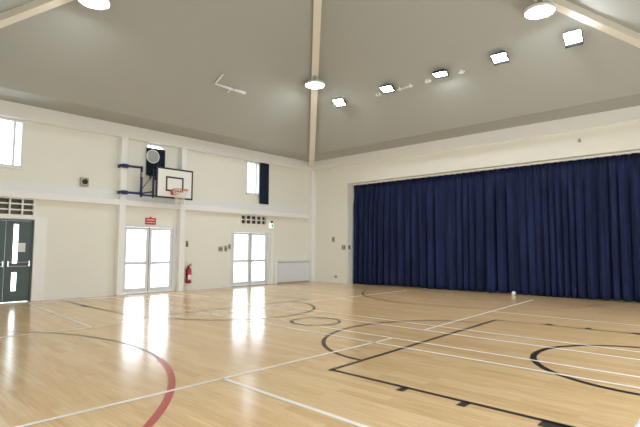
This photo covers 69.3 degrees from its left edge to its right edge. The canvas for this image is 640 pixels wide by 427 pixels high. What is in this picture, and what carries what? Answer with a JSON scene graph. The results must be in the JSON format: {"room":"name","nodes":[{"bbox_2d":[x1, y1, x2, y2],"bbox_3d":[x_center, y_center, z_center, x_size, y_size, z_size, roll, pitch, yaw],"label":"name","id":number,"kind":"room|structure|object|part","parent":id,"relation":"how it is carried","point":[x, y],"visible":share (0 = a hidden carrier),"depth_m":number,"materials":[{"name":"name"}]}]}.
{"room":"community hall","nodes":[
{"label":"community hall","id":0,"kind":"room"},
{"bbox_2d":[0,116,307,296],"bbox_3d":[-5.415,-0.081,13.808,0.250,4.870,14.550,-4,-6,43],"label":"wall","id":1,"kind":"structure","parent":0,"point":[81,237],"depth_m":13.15,"materials":[{"name":"beige paint"}]},
{"bbox_2d":[0,117,24,168],"bbox_3d":[-7.998,-1.755,11.002,0.170,1.220,1.700,-4,-6,43],"label":"window","id":2,"kind":"structure","parent":1,"relation":"in","point":[14,121],"depth_m":11.46,"materials":[{"name":"white metal"}]},
{"bbox_3d":[-7.956,-1.165,10.915,0.050,0.030,1.700,-4,-6,43],"label":"sill","id":3,"kind":"part","parent":2,"relation":"part of","materials":[{"name":"white paint"}]},
{"bbox_2d":[0,219,33,302],"bbox_3d":[-7.631,1.139,11.181,0.180,2.020,1.170,-4,-6,43],"label":"door","id":4,"kind":"structure","parent":1,"relation":"in","point":[22,267],"depth_m":11.34,"materials":[{"name":"grey paint"}]},
{"bbox_3d":[-7.430,2.076,11.299,0.003,0.110,0.488,-4,-6,43],"label":"kick plate","id":5,"kind":"part","parent":4,"relation":"part of","materials":[{"name":"grey paint"}]},
{"bbox_2d":[17,243,25,251],"bbox_3d":[-7.380,0.839,11.443,0.002,0.220,0.170,-4,-6,43],"label":"paper notice","id":6,"kind":"object","parent":4,"relation":"attached to","point":[21,246],"visible":1,"depth_m":11.44,"materials":[{"name":"white paper"}]},
{"bbox_2d":[0,215,47,300],"bbox_3d":[-7.550,1.094,11.184,0.060,2.110,1.650,-4,-6,43],"label":"door frame","id":7,"kind":"structure","parent":1,"relation":"attached to","point":[40,223],"depth_m":11.64,"materials":[{"name":"white paint"}]},
{"bbox_2d":[80,177,88,186],"bbox_3d":[-6.379,-0.856,12.543,0.128,0.235,0.210,-4,-6,43],"label":"alarm box","id":8,"kind":"object","parent":1,"relation":"attached to","point":[83,181],"visible":1,"depth_m":12.50,"materials":[{"name":"grey plastic"}]},
{"bbox_2d":[114,137,127,295],"bbox_3d":[-5.669,0.056,13.191,0.200,4.500,0.180,-4,-6,43],"label":"column","id":9,"kind":"structure","parent":1,"relation":"attached to","point":[123,141],"depth_m":13.11,"materials":[{"name":"white paint"}]},
{"bbox_2d":[44,284,230,299],"bbox_3d":[-4.381,2.376,14.551,0.018,0.090,7.730,-4,-6,43],"label":"baseboard","id":10,"kind":"structure","parent":1,"relation":"attached to","point":[229,285],"depth_m":12.67,"materials":[{"name":"grey paint"}]},
{"bbox_2d":[123,225,174,294],"bbox_3d":[-5.138,1.363,13.858,0.146,2.000,1.650,-4,-6,43],"label":"door","id":11,"kind":"structure","parent":1,"relation":"in","point":[147,288],"depth_m":13.87,"materials":[{"name":"white metal"}]},
{"bbox_2d":[145,217,155,224],"bbox_3d":[-5.098,0.218,13.933,0.014,0.235,0.340,-4,-6,43],"label":"fire sign","id":12,"kind":"object","parent":1,"relation":"attached to","point":[149,221],"visible":1,"depth_m":13.93,"materials":[{"name":"red plastic"}]},
{"bbox_2d":[0,179,307,214],"bbox_3d":[-5.287,-0.481,13.755,0.050,0.260,14.100,-4,-6,43],"label":"rail","id":13,"kind":"object","parent":1,"relation":"attached to","point":[11,185],"visible":0.78,"depth_m":13.18,"materials":[{"name":"grey paint"}]},
{"bbox_2d":[144,143,164,176],"bbox_3d":[-5.069,-1.603,14.161,0.170,1.020,0.680,-4,-6,43],"label":"window","id":14,"kind":"structure","parent":1,"relation":"in","point":[147,144],"depth_m":14.02,"materials":[{"name":"white metal"}]},
{"bbox_2d":[146,150,159,162],"bbox_3d":[-5.037,-1.718,13.963,0.055,0.410,0.410,-4,-6,43],"label":"round vent","id":15,"kind":"object","parent":14,"relation":"attached to","point":[152,156],"visible":1,"depth_m":13.94,"materials":[{"name":"white paint"}]},
{"bbox_2d":[146,147,164,179],"bbox_3d":[-4.997,-1.491,14.092,0.070,0.973,0.609,-4,-6,43],"label":"drape","id":16,"kind":"object","parent":14,"relation":"hanging from","point":[149,166],"visible":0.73,"depth_m":14.07,"materials":[{"name":"blue fabric"}]},
{"bbox_2d":[117,163,192,203],"bbox_3d":[-4.686,-0.845,13.578,2.211,1.106,0.836,3,-5,-36],"label":"basketball hoop","id":17,"kind":"object","parent":1,"relation":"attached to","point":[171,183],"visible":1,"depth_m":13.83,"materials":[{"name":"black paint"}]},
{"bbox_3d":[-4.868,-0.905,13.702,2.057,0.900,0.167,4,-6,-43],"label":"swing frame","id":18,"kind":"part","parent":17,"relation":"part of","materials":[{"name":"blue metal"}]},
{"bbox_2d":[0,100,310,170],"bbox_3d":[-5.165,-2.328,13.925,0.180,0.370,14.300,-4,-6,43],"label":"beam","id":19,"kind":"structure","parent":1,"relation":"attached to","point":[8,109],"depth_m":13.51,"materials":[{"name":"white paint"}]},
{"bbox_2d":[175,148,186,290],"bbox_3d":[-4.371,0.168,14.588,0.200,4.500,0.180,-4,-6,43],"label":"column","id":20,"kind":"structure","parent":1,"relation":"attached to","point":[181,213],"depth_m":14.47,"materials":[{"name":"white paint"}]},
{"bbox_2d":[186,264,191,282],"bbox_3d":[-4.162,1.901,14.684,0.180,0.619,0.205,1,-4,-11],"label":"fire extinguisher","id":21,"kind":"object","parent":1,"relation":"attached to","point":[188,269],"visible":1,"depth_m":14.61,"materials":[{"name":"red paint"}]},
{"bbox_2d":[230,230,268,286],"bbox_3d":[-2.529,1.612,16.665,0.146,1.950,1.690,-4,-6,43],"label":"door","id":22,"kind":"structure","parent":1,"relation":"in","point":[249,282],"depth_m":16.66,"materials":[{"name":"white metal"}]},
{"bbox_2d":[245,161,259,195],"bbox_3d":[-2.473,-1.274,16.946,0.170,1.210,0.700,-4,-6,43],"label":"window","id":23,"kind":"structure","parent":1,"relation":"in","point":[256,165],"depth_m":17.05,"materials":[{"name":"white metal"}]},
{"bbox_2d":[260,163,268,203],"bbox_3d":[-2.067,-1.108,17.205,0.068,1.520,0.450,-4,-6,43],"label":"drape","id":24,"kind":"object","parent":23,"relation":"hanging from","point":[264,168],"visible":1,"depth_m":17.21,"materials":[{"name":"blue fabric"}]},
{"bbox_2d":[240,214,266,224],"bbox_3d":[-2.437,0.239,16.860,0.150,0.340,1.200,-4,-6,43],"label":"vent","id":25,"kind":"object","parent":1,"relation":"in","point":[244,219],"depth_m":16.87,"materials":[{"name":"white paint"}]},
{"bbox_3d":[-2.478,0.241,16.898,0.010,0.284,1.144,-4,-6,43],"label":"dark pane","id":26,"kind":"part","parent":25,"relation":"part of","materials":[{"name":"brown glass"}]},
{"bbox_2d":[268,221,273,228],"bbox_3d":[-1.851,0.417,17.396,0.074,0.290,0.240,-4,-6,43],"label":"exit light","id":27,"kind":"object","parent":1,"relation":"attached to","point":[270,225],"visible":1,"depth_m":17.37,"materials":[{"name":"white paint"}]},
{"bbox_2d":[270,231,273,283],"bbox_3d":[-1.814,1.652,17.344,0.070,1.980,0.120,-4,-6,43],"label":"column","id":28,"kind":"structure","parent":1,"relation":"attached to","point":[271,232],"depth_m":17.31,"materials":[{"name":"white paint"}]},
{"bbox_2d":[0,190,309,218],"bbox_3d":[-5.278,-0.058,13.712,0.280,0.590,14.100,-4,-6,43],"label":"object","id":29,"kind":"structure","parent":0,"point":[8,206],"depth_m":12.35,"materials":[{"name":"white paint"}]},
{"bbox_2d":[0,282,639,426],"bbox_3d":[0.184,2.061,8.979,14.800,0.103,15.350,-4,-6,43],"label":"floor","id":30,"kind":"structure","parent":0,"point":[302,354],"depth_m":5.62,"materials":[{"name":"brown wood"}]},
{"bbox_2d":[273,259,309,283],"bbox_3d":[-1.085,2.232,18.002,0.189,0.930,1.840,-4,-6,43],"label":"radiator","id":31,"kind":"object","parent":30,"relation":"on","point":[284,271],"visible":0.98,"depth_m":17.86,"materials":[{"name":"white metal"}]},
{"bbox_3d":[-1.686,2.180,17.354,0.189,0.930,0.070,-4,-6,43],"label":"panel","id":32,"kind":"part","parent":31,"relation":"part of","materials":[{"name":"white paint"}]},
{"bbox_2d":[277,260,309,260],"bbox_3d":[-1.063,1.830,18.061,0.179,0.040,1.770,-4,-6,43],"label":"shelf","id":33,"kind":"object","parent":31,"relation":"attached to","point":[277,260],"depth_m":17.97,"materials":[{"name":"white paint"}]},
{"bbox_2d":[0,0,639,161],"bbox_3d":[0.022,-4.759,9.299,14.800,3.809,14.800,-4,-6,43],"label":"ceiling","id":34,"kind":"structure","parent":0,"point":[155,65],"depth_m":11.60,"materials":[{"name":"beige paint"}]},
{"bbox_2d":[0,0,72,27],"bbox_3d":[-4.953,-4.617,9.098,9.815,3.859,0.200,0,-4,-2],"label":"beam","id":35,"kind":"structure","parent":34,"relation":"attached to","point":[27,10],"depth_m":8.95,"materials":[{"name":"beige paint"}]},
{"bbox_2d":[78,0,109,9],"bbox_3d":[-4.431,-4.285,9.092,0.576,0.320,0.576,-4,-6,43],"label":"ceiling lamp","id":36,"kind":"object","parent":35,"relation":"hanging from","point":[94,4],"visible":1,"depth_m":9.13,"materials":[{"name":"white paint"}]},
{"bbox_2d":[214,73,245,93],"bbox_3d":[-2.509,-3.555,12.925,0.349,0.323,1.089,-2,-5,27],"label":"pipe","id":37,"kind":"object","parent":34,"relation":"attached to","point":[222,74],"visible":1,"depth_m":12.88,"materials":[{"name":"white paint"}]},
{"bbox_2d":[309,0,321,166],"bbox_3d":[-0.168,-4.205,14.246,0.200,3.859,9.815,0,-4,-2],"label":"beam","id":38,"kind":"structure","parent":34,"relation":"attached to","point":[317,4],"depth_m":13.43,"materials":[{"name":"beige paint"}]},
{"bbox_2d":[305,75,324,88],"bbox_3d":[-0.150,-3.916,13.699,0.576,0.320,0.576,-4,-6,43],"label":"ceiling lamp","id":39,"kind":"object","parent":38,"relation":"hanging from","point":[312,84],"visible":1,"depth_m":13.61,"materials":[{"name":"white paint"}]},
{"bbox_2d":[306,82,323,88],"bbox_3d":[-0.150,-3.776,13.688,0.544,0.038,0.544,-4,-6,43],"label":"diffuser","id":40,"kind":"object","parent":39,"relation":"attached to","point":[312,85],"depth_m":13.61,"materials":[{"name":"white plastic"}]},
{"bbox_2d":[333,98,346,107],"bbox_3d":[0.612,-3.442,14.341,0.378,0.237,0.277,-3,-5,35],"label":"floodlight","id":41,"kind":"object","parent":34,"relation":"hanging from","point":[339,102],"visible":1,"depth_m":14.32,"materials":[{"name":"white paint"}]},
{"bbox_2d":[380,84,394,93],"bbox_3d":[1.915,-3.546,13.132,0.378,0.198,0.294,-3,-5,35],"label":"floodlight","id":42,"kind":"object","parent":34,"relation":"hanging from","point":[388,88],"visible":1,"depth_m":13.11,"materials":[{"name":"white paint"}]},
{"bbox_2d":[397,84,412,90],"bbox_3d":[2.381,-3.538,12.958,0.480,0.092,0.080,-4,-6,43],"label":"conduit","id":43,"kind":"object","parent":34,"relation":"attached to","point":[410,85],"visible":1,"depth_m":12.93,"materials":[{"name":"white paint"}]},
{"bbox_2d":[433,69,448,78],"bbox_3d":[3.131,-3.645,12.005,0.379,0.163,0.295,-3,-5,33],"label":"floodlight","id":44,"kind":"object","parent":34,"relation":"hanging from","point":[442,73],"visible":1,"depth_m":11.96,"materials":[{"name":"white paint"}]},
{"bbox_2d":[434,72,448,78],"bbox_3d":[3.159,-3.605,12.051,0.342,0.090,0.183,-3,-5,33],"label":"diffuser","id":45,"kind":"object","parent":44,"relation":"attached to","point":[443,74],"depth_m":12.05,"materials":[{"name":"white plastic"}]},
{"bbox_2d":[491,51,508,65],"bbox_3d":[4.263,-3.686,10.964,0.374,0.231,0.313,-4,-6,43],"label":"floodlight","id":46,"kind":"object","parent":34,"relation":"hanging from","point":[502,57],"visible":1,"depth_m":10.96,"materials":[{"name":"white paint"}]},
{"bbox_2d":[492,55,508,65],"bbox_3d":[4.292,-3.648,10.999,0.342,0.160,0.194,-3,-6,39],"label":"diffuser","id":47,"kind":"object","parent":46,"relation":"attached to","point":[499,59],"depth_m":10.99,"materials":[{"name":"white plastic"}]},
{"bbox_2d":[563,29,583,47],"bbox_3d":[5.418,-3.735,9.901,0.376,0.308,0.255,-3,-6,39],"label":"floodlight","id":48,"kind":"object","parent":34,"relation":"hanging from","point":[573,38],"visible":1,"depth_m":9.89,"materials":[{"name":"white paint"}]},
{"bbox_2d":[533,0,639,47],"bbox_3d":[4.996,-4.551,9.474,9.815,3.859,0.200,0,-4,-2],"label":"beam","id":49,"kind":"structure","parent":34,"relation":"attached to","point":[565,7],"depth_m":9.36,"materials":[{"name":"beige paint"}]},
{"bbox_2d":[524,0,555,19],"bbox_3d":[4.472,-4.226,9.429,0.576,0.320,0.576,-4,-6,43],"label":"ceiling lamp","id":50,"kind":"object","parent":49,"relation":"hanging from","point":[540,10],"visible":1,"depth_m":9.34,"materials":[{"name":"white paint"}]},
{"bbox_2d":[525,5,554,18],"bbox_3d":[4.471,-4.086,9.418,0.544,0.038,0.544,-4,-6,43],"label":"diffuser","id":51,"kind":"object","parent":50,"relation":"attached to","point":[534,11],"depth_m":9.36,"materials":[{"name":"white plastic"}]},
{"bbox_2d":[315,121,639,283],"bbox_3d":[5.076,0.005,14.423,14.800,4.870,0.620,-4,-6,43],"label":"wall","id":52,"kind":"structure","parent":0,"point":[334,214],"depth_m":15.76,"materials":[{"name":"beige paint"}]},
{"bbox_2d":[307,171,315,281],"bbox_3d":[-0.349,0.510,18.864,0.270,4.500,0.200,-4,-6,43],"label":"column","id":53,"kind":"structure","parent":52,"relation":"attached to","point":[311,174],"depth_m":18.79,"materials":[{"name":"white paint"}]},
{"bbox_2d":[315,280,347,283],"bbox_3d":[0.420,2.666,18.102,1.680,0.090,0.018,-4,-6,43],"label":"baseboard","id":54,"kind":"structure","parent":52,"relation":"attached to","point":[325,281],"depth_m":18.06,"materials":[{"name":"grey paint"}]},
{"bbox_2d":[311,105,639,170],"bbox_3d":[4.878,-2.277,14.242,14.120,0.350,0.180,-4,-6,43],"label":"beam","id":55,"kind":"structure","parent":52,"relation":"attached to","point":[629,114],"depth_m":13.76,"materials":[{"name":"white paint"}]},
{"bbox_2d":[352,150,639,185],"bbox_3d":[5.116,-1.369,14.455,10.530,0.045,0.040,-4,-6,43],"label":"track","id":56,"kind":"object","parent":52,"relation":"attached to","point":[639,150],"visible":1,"depth_m":13.83,"materials":[{"name":"white metal"}]},
{"bbox_2d":[353,153,639,301],"bbox_3d":[5.160,0.528,14.372,10.494,3.793,0.429,-4,-6,43],"label":"stage curtain","id":57,"kind":"object","parent":56,"relation":"hanging from","point":[569,229],"visible":1,"depth_m":13.79,"materials":[{"name":"blue fabric"}]}
]}

